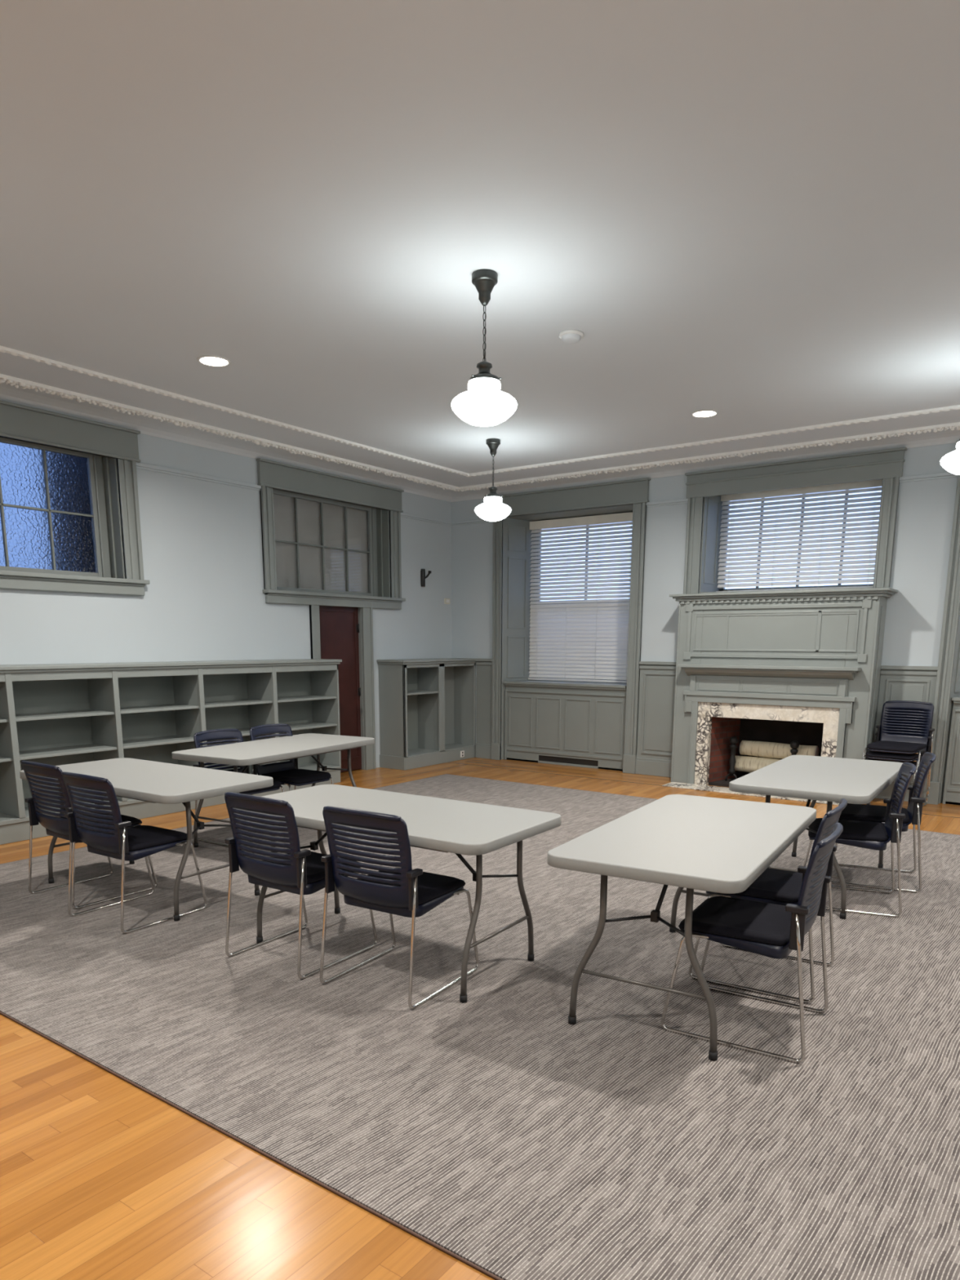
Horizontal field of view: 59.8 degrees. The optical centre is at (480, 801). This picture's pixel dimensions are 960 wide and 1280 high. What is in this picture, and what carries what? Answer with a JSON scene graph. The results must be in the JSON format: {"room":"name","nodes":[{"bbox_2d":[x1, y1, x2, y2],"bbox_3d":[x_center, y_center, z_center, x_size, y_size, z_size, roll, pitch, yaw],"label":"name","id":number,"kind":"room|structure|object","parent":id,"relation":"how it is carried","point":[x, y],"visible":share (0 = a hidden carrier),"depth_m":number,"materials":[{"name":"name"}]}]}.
{"room":"community hall","nodes":[
{"label":"community hall","id":0,"kind":"room"},
{"bbox_2d":[0,433,451,768],"bbox_3d":[-3.720,-1.521,7.015,0.300,3.420,12.200,8,13,35],"label":"wall","id":1,"kind":"structure","parent":0,"point":[204,598],"depth_m":8.07,"materials":[{"name":"paint"}]},
{"bbox_2d":[0,400,150,595],"bbox_3d":[-3.771,-2.419,6.688,0.390,1.407,2.210,8,13,35],"label":"window","id":2,"kind":"structure","parent":1,"relation":"in","point":[60,524],"depth_m":7.09,"materials":[{"name":"grey paint"}]},
{"bbox_2d":[256,457,405,609],"bbox_3d":[-1.707,-2.947,9.504,0.390,1.417,2.208,8,13,35],"label":"window","id":3,"kind":"structure","parent":1,"relation":"in","point":[326,540],"depth_m":9.52,"materials":[{"name":"grey paint"}]},
{"bbox_2d":[309,600,375,772],"bbox_3d":[-1.701,-1.364,9.842,0.330,2.060,0.970,8,13,35],"label":"door","id":4,"kind":"structure","parent":1,"relation":"in","point":[345,633],"depth_m":9.93,"materials":[{"name":"paint"}]},
{"bbox_2d":[420,568,431,586],"bbox_3d":[-0.689,-2.868,10.691,0.144,0.220,0.069,2,11,8],"label":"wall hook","id":5,"kind":"object","parent":1,"relation":"attached to","point":[423,577],"visible":1,"depth_m":10.67,"materials":[{"name":"black metal"}]},
{"bbox_2d":[444,598,449,604],"bbox_3d":[-0.437,-2.677,11.148,0.028,0.075,0.110,8,13,35],"label":"thermostat","id":6,"kind":"object","parent":1,"relation":"attached to","point":[446,601],"visible":1,"depth_m":11.12,"materials":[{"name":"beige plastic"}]},
{"bbox_2d":[0,386,959,502],"bbox_3d":[0.127,-2.566,3.622,9.600,0.065,11.600,8,13,35],"label":"trim","id":7,"kind":"structure","parent":1,"relation":"attached to","point":[148,428],"depth_m":8.32,"materials":[{"name":"paint"}]},
{"bbox_2d":[0,0,959,493],"bbox_3d":[0.215,-2.694,3.721,10.200,0.150,12.500,8,13,35],"label":"ceiling","id":8,"kind":"structure","parent":0,"point":[746,211],"depth_m":3.71,"materials":[{"name":"paint"}]},
{"bbox_2d":[197,355,230,366],"bbox_3d":[-1.809,-2.994,5.676,0.216,0.010,0.216,8,13,35],"label":"recessed light","id":9,"kind":"object","parent":8,"relation":"in","point":[208,360],"visible":1,"depth_m":5.66,"materials":[{"name":"white plastic"}]},
{"bbox_2d":[0,373,959,491],"bbox_3d":[-0.725,-3.154,6.642,14.410,0.053,7.109,-3,11,-15],"label":"trim","id":10,"kind":"structure","parent":8,"relation":"attached to","point":[12,380],"depth_m":7.94,"materials":[{"name":"paint"}]},
{"bbox_2d":[0,345,959,476],"bbox_3d":[0.249,-2.442,2.888,8.533,0.032,10.534,8,13,35],"label":"trim","id":11,"kind":"structure","parent":8,"relation":"attached to","point":[3,349],"depth_m":7.27,"materials":[{"name":"paint"}]},
{"bbox_2d":[451,269,517,426],"bbox_3d":[0.023,-2.375,4.400,0.352,0.733,0.352,8,13,35],"label":"pendant lamp","id":12,"kind":"object","parent":8,"relation":"hanging from","point":[484,404],"visible":1,"depth_m":4.35,"materials":[{"name":"white glass"}]},
{"bbox_2d":[474,438,511,521],"bbox_3d":[0.125,-3.056,7.950,0.352,0.733,0.352,8,13,35],"label":"pendant lamp","id":13,"kind":"object","parent":8,"relation":"hanging from","point":[492,509],"visible":1,"depth_m":7.90,"materials":[{"name":"white glass"}]},
{"bbox_2d":[559,329,583,343],"bbox_3d":[0.565,-2.871,5.166,0.152,0.044,0.152,8,13,35],"label":"smoke detector","id":14,"kind":"object","parent":8,"relation":"attached to","point":[568,336],"visible":1,"depth_m":5.13,"materials":[{"name":"white plastic"}]},
{"bbox_2d":[691,409,718,417],"bbox_3d":[1.868,-3.225,6.941,0.216,0.010,0.216,8,13,35],"label":"recessed light","id":15,"kind":"object","parent":8,"relation":"in","point":[703,413],"visible":1,"depth_m":6.92,"materials":[{"name":"beige"}]},
{"bbox_2d":[940,439,959,475],"bbox_3d":[3.352,-2.607,5.665,0.352,0.733,0.352,8,13,35],"label":"pendant lamp","id":16,"kind":"object","parent":8,"relation":"hanging from","point":[950,462],"visible":1,"depth_m":5.69,"materials":[{"name":"white glass"}]},
{"bbox_2d":[0,757,959,1279],"bbox_3d":[0.204,0.797,4.391,10.200,0.120,12.500,8,13,35],"label":"floor","id":17,"kind":"structure","parent":0,"point":[102,1178],"depth_m":2.42,"materials":[{"name":"brown wood"}]},
{"bbox_2d":[0,658,342,844],"bbox_3d":[-3.235,-0.510,7.234,0.459,1.355,5.290,8,13,35],"label":"bookcase","id":18,"kind":"object","parent":17,"relation":"on","point":[54,714],"visible":0.8,"depth_m":7.57,"materials":[{"name":"grey paint"}]},
{"bbox_2d":[376,657,476,770],"bbox_3d":[-0.649,-1.170,10.783,0.438,1.330,1.501,8,13,35],"label":"bookcase","id":19,"kind":"object","parent":17,"relation":"on","point":[428,706],"visible":1,"depth_m":10.74,"materials":[{"name":"grey paint"}]},
{"bbox_2d":[460,750,464,757],"bbox_3d":[-0.235,-0.636,11.126,0.010,0.085,0.080,8,13,35],"label":"power outlet","id":20,"kind":"object","parent":19,"relation":"attached to","point":[462,753],"visible":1,"depth_m":11.12,"materials":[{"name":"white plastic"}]},
{"bbox_2d":[0,773,959,1279],"bbox_3d":[1.098,0.604,5.069,8.164,0.010,6.211,8,13,35],"label":"area rug","id":21,"kind":"object","parent":17,"relation":"on","point":[510,1138],"visible":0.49,"depth_m":3.19,"materials":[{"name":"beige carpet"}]},
{"bbox_2d":[21,760,157,909],"bbox_3d":[-2.413,0.146,5.120,0.515,0.847,0.579,8,13,35],"label":"chair","id":22,"kind":"object","parent":21,"relation":"on","point":[58,827],"visible":0.69,"depth_m":4.91,"materials":[{"name":"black plastic"}]},
{"bbox_2d":[61,771,207,933],"bbox_3d":[-1.966,0.226,4.713,0.515,0.847,0.579,7,13,33],"label":"chair","id":23,"kind":"object","parent":21,"relation":"on","point":[124,843],"visible":0.98,"depth_m":4.52,"materials":[{"name":"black plastic"}]},
{"bbox_2d":[19,757,273,920],"bbox_3d":[-2.070,0.190,5.201,1.554,0.734,0.762,7,13,33],"label":"folding table","id":24,"kind":"object","parent":21,"relation":"on","point":[151,781],"visible":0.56,"depth_m":4.91,"materials":[{"name":"white plastic"}]},
{"bbox_2d":[192,728,284,847],"bbox_3d":[-1.883,-0.126,6.548,0.579,0.847,0.515,8,13,35],"label":"chair","id":25,"kind":"object","parent":21,"relation":"on","point":[219,734],"visible":0.32,"depth_m":6.58,"materials":[{"name":"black plastic"}]},
{"bbox_2d":[171,733,374,853],"bbox_3d":[-1.584,-0.092,6.681,0.762,0.734,1.554,6,12,29],"label":"folding table","id":26,"kind":"object","parent":21,"relation":"on","point":[259,752],"visible":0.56,"depth_m":6.38,"materials":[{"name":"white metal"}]},
{"bbox_2d":[249,724,333,831],"bbox_3d":[-1.567,-0.207,6.978,0.579,0.847,0.515,7,13,33],"label":"chair","id":27,"kind":"object","parent":21,"relation":"on","point":[288,773],"visible":0.46,"depth_m":6.97,"materials":[{"name":"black fabric"}]},
{"bbox_2d":[224,791,377,978],"bbox_3d":[-0.897,0.343,4.121,0.515,0.847,0.579,7,13,33],"label":"chair","id":28,"kind":"object","parent":21,"relation":"on","point":[301,873],"visible":0.9,"depth_m":3.90,"materials":[{"name":"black plastic"}]},
{"bbox_2d":[227,784,560,1003],"bbox_3d":[-0.446,0.396,4.155,1.554,0.734,0.762,7,13,33],"label":"folding table","id":29,"kind":"object","parent":21,"relation":"on","point":[457,827],"visible":0.84,"depth_m":3.91,"materials":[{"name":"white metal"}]},
{"bbox_2d":[320,805,479,1008],"bbox_3d":[-0.371,0.405,3.804,0.515,0.847,0.579,7,13,31],"label":"chair","id":30,"kind":"object","parent":21,"relation":"on","point":[403,891],"visible":0.99,"depth_m":3.59,"materials":[{"name":"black plastic"}]},
{"bbox_2d":[546,794,816,1061],"bbox_3d":[0.961,0.476,3.761,0.762,0.734,1.554,7,13,30],"label":"folding table","id":31,"kind":"object","parent":21,"relation":"on","point":[717,845],"visible":0.85,"depth_m":3.34,"materials":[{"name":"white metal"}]},
{"bbox_2d":[660,822,843,1062],"bbox_3d":[1.109,0.495,3.364,0.579,0.847,0.515,7,13,31],"label":"chair","id":32,"kind":"object","parent":21,"relation":"on","point":[772,931],"visible":0.98,"depth_m":3.22,"materials":[{"name":"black fabric"}]},
{"bbox_2d":[688,798,847,1003],"bbox_3d":[1.353,0.396,3.881,0.579,0.847,0.515,7,13,31],"label":"chair","id":33,"kind":"object","parent":21,"relation":"on","point":[776,886],"visible":0.49,"depth_m":3.73,"materials":[{"name":"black fabric"}]},
{"bbox_2d":[728,755,902,919],"bbox_3d":[2.183,0.172,5.364,0.762,0.734,1.554,7,13,33],"label":"folding table","id":34,"kind":"object","parent":21,"relation":"on","point":[814,778],"visible":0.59,"depth_m":4.99,"materials":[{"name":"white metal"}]},
{"bbox_2d":[803,762,916,917],"bbox_3d":[2.246,0.184,5.000,0.579,0.847,0.515,4,12,21],"label":"chair","id":35,"kind":"object","parent":21,"relation":"on","point":[871,835],"visible":0.84,"depth_m":4.87,"materials":[{"name":"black fabric"}]},
{"bbox_2d":[831,751,936,892],"bbox_3d":[2.622,0.094,5.479,0.579,0.847,0.515,5,12,23],"label":"chair","id":36,"kind":"object","parent":21,"relation":"on","point":[862,812],"visible":0.77,"depth_m":5.38,"materials":[{"name":"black plastic"}]},
{"bbox_2d":[502,680,626,771],"bbox_3d":[1.159,-1.009,10.745,1.765,1.040,0.485,8,13,35],"label":"radiator cover","id":37,"kind":"object","parent":17,"relation":"on","point":[581,724],"visible":0.91,"depth_m":10.55,"materials":[{"name":"grey paint"}]},
{"bbox_2d":[538,755,598,766],"bbox_3d":[1.125,-0.525,10.640,0.870,0.072,0.018,8,13,35],"label":"floor vent","id":38,"kind":"object","parent":37,"relation":"attached to","point":[565,760],"depth_m":10.61,"materials":[{"name":"black metal"}]},
{"bbox_2d":[662,587,897,804],"bbox_3d":[3.071,-1.143,8.782,2.180,2.056,0.980,8,13,35],"label":"fireplace","id":39,"kind":"object","parent":17,"relation":"on","point":[803,667],"visible":0.94,"depth_m":8.58,"materials":[{"name":"grey paint"}]},
{"bbox_2d":[724,736,739,781],"bbox_3d":[2.861,-0.488,9.338,0.142,0.504,0.296,8,13,35],"label":"andiron","id":40,"kind":"object","parent":39,"relation":"on","point":[733,740],"visible":0.98,"depth_m":9.23,"materials":[{"name":"metal"}]},
{"bbox_2d":[677,664,861,679],"bbox_3d":[2.912,-1.330,8.556,1.820,0.124,0.150,8,13,35],"label":"mantel shelf","id":41,"kind":"object","parent":39,"relation":"attached to","point":[700,672],"depth_m":8.52,"materials":[{"name":"grey paint"}]},
{"bbox_2d":[669,587,897,601],"bbox_3d":[3.051,-2.112,8.564,2.180,0.071,0.431,8,13,35],"label":"shelf","id":42,"kind":"object","parent":39,"relation":"attached to","point":[871,593],"depth_m":8.29,"materials":[{"name":"grey paint"}]},
{"bbox_2d":[790,740,799,755],"bbox_3d":[3.393,-0.414,8.962,0.142,0.504,0.296,8,13,35],"label":"andiron","id":43,"kind":"object","parent":39,"relation":"on","point":[794,744],"visible":0.44,"depth_m":8.82,"materials":[{"name":"metal"}]},
{"bbox_2d":[734,755,780,772],"bbox_3d":[3.201,-0.383,9.151,0.868,0.182,0.186,8,13,35],"label":"log","id":44,"kind":"object","parent":43,"relation":"on","point":[743,763],"visible":0.33,"depth_m":9.21,"materials":[{"name":"beige wood"}]},
{"bbox_2d":[739,740,818,758],"bbox_3d":[3.254,-0.557,9.104,0.808,0.172,0.176,8,13,35],"label":"log","id":45,"kind":"object","parent":44,"relation":"on","point":[759,748],"visible":0.79,"depth_m":9.08,"materials":[{"name":"beige wood"}]},
{"bbox_2d":[864,718,928,806],"bbox_3d":[3.997,-0.384,8.033,0.515,0.847,0.579,10,14,41],"label":"chair","id":46,"kind":"object","parent":17,"relation":"on","point":[913,762],"visible":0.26,"depth_m":7.95,"materials":[{"name":"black plastic"}]},
{"bbox_2d":[864,708,933,799],"bbox_3d":[3.989,-0.451,7.988,0.515,0.847,0.579,9,14,40],"label":"chair","id":47,"kind":"object","parent":46,"relation":"on","point":[869,754],"visible":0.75,"depth_m":7.91,"materials":[{"name":"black plastic"}]},
{"bbox_2d":[862,700,934,793],"bbox_3d":[3.984,-0.521,7.954,0.515,0.847,0.579,9,14,39],"label":"chair","id":48,"kind":"object","parent":47,"relation":"on","point":[886,743],"visible":0.82,"depth_m":8.03,"materials":[{"name":"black plastic"}]},
{"bbox_2d":[942,696,959,804],"bbox_3d":[5.370,-0.424,7.769,1.765,1.040,0.485,8,13,35],"label":"radiator cover","id":49,"kind":"object","parent":17,"relation":"on","point":[951,795],"visible":0.98,"depth_m":8.09,"materials":[{"name":"grey paint"}]},
{"bbox_2d":[451,442,959,789],"bbox_3d":[3.687,-1.839,8.801,9.600,3.420,0.600,8,13,35],"label":"wall","id":50,"kind":"structure","parent":0,"point":[913,621],"depth_m":9.26,"materials":[{"name":"paint"}]},
{"bbox_2d":[475,658,492,759],"bbox_3d":[0.059,-1.241,11.166,0.275,1.330,0.050,8,13,35],"label":"trim","id":51,"kind":"structure","parent":50,"relation":"attached to","point":[484,666],"depth_m":11.17,"materials":[{"name":"grey paint"}]},
{"bbox_2d":[136,462,957,525],"bbox_3d":[0.711,-2.411,4.478,9.600,0.048,9.600,8,13,35],"label":"trim","id":52,"kind":"structure","parent":50,"relation":"attached to","point":[139,465],"depth_m":8.08,"materials":[{"name":"paint"}]},
{"bbox_2d":[491,477,650,773],"bbox_3d":[1.192,-2.147,10.530,2.170,3.357,0.665,8,13,35],"label":"window","id":53,"kind":"structure","parent":50,"relation":"in","point":[512,538],"depth_m":10.53,"materials":[{"name":"grey paint"}]},
{"bbox_2d":[528,511,632,683],"bbox_3d":[1.306,-2.559,10.620,1.592,2.037,0.065,8,13,35],"label":"window blind","id":54,"kind":"object","parent":53,"relation":"attached to","point":[588,643],"visible":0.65,"depth_m":10.64,"materials":[{"name":"white plastic"}]},
{"bbox_2d":[635,661,675,777],"bbox_3d":[2.108,-0.957,9.718,0.585,1.330,0.050,8,13,35],"label":"wainscoting","id":55,"kind":"structure","parent":50,"relation":"attached to","point":[657,678],"depth_m":9.75,"materials":[{"name":"grey paint"}]},
{"bbox_2d":[683,447,906,594],"bbox_3d":[3.307,-2.876,8.842,2.181,1.277,0.665,8,13,35],"label":"window","id":56,"kind":"structure","parent":50,"relation":"in","point":[704,489],"depth_m":8.80,"materials":[{"name":"grey paint"}]},
{"bbox_2d":[715,479,882,591],"bbox_3d":[3.442,-2.847,9.018,1.756,1.114,0.065,8,13,35],"label":"window blind","id":57,"kind":"object","parent":56,"relation":"attached to","point":[874,484],"visible":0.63,"depth_m":9.00,"materials":[{"name":"white plastic"}]},
{"bbox_2d":[874,665,937,801],"bbox_3d":[4.181,-0.669,8.253,0.505,1.330,0.050,8,13,35],"label":"wainscoting","id":58,"kind":"structure","parent":50,"relation":"attached to","point":[909,683],"depth_m":8.19,"materials":[{"name":"grey paint"}]},
{"bbox_2d":[923,440,959,804],"bbox_3d":[5.404,-1.563,7.554,2.170,3.357,0.665,8,13,35],"label":"window","id":59,"kind":"structure","parent":50,"relation":"in","point":[946,683],"depth_m":7.95,"materials":[{"name":"grey paint"}]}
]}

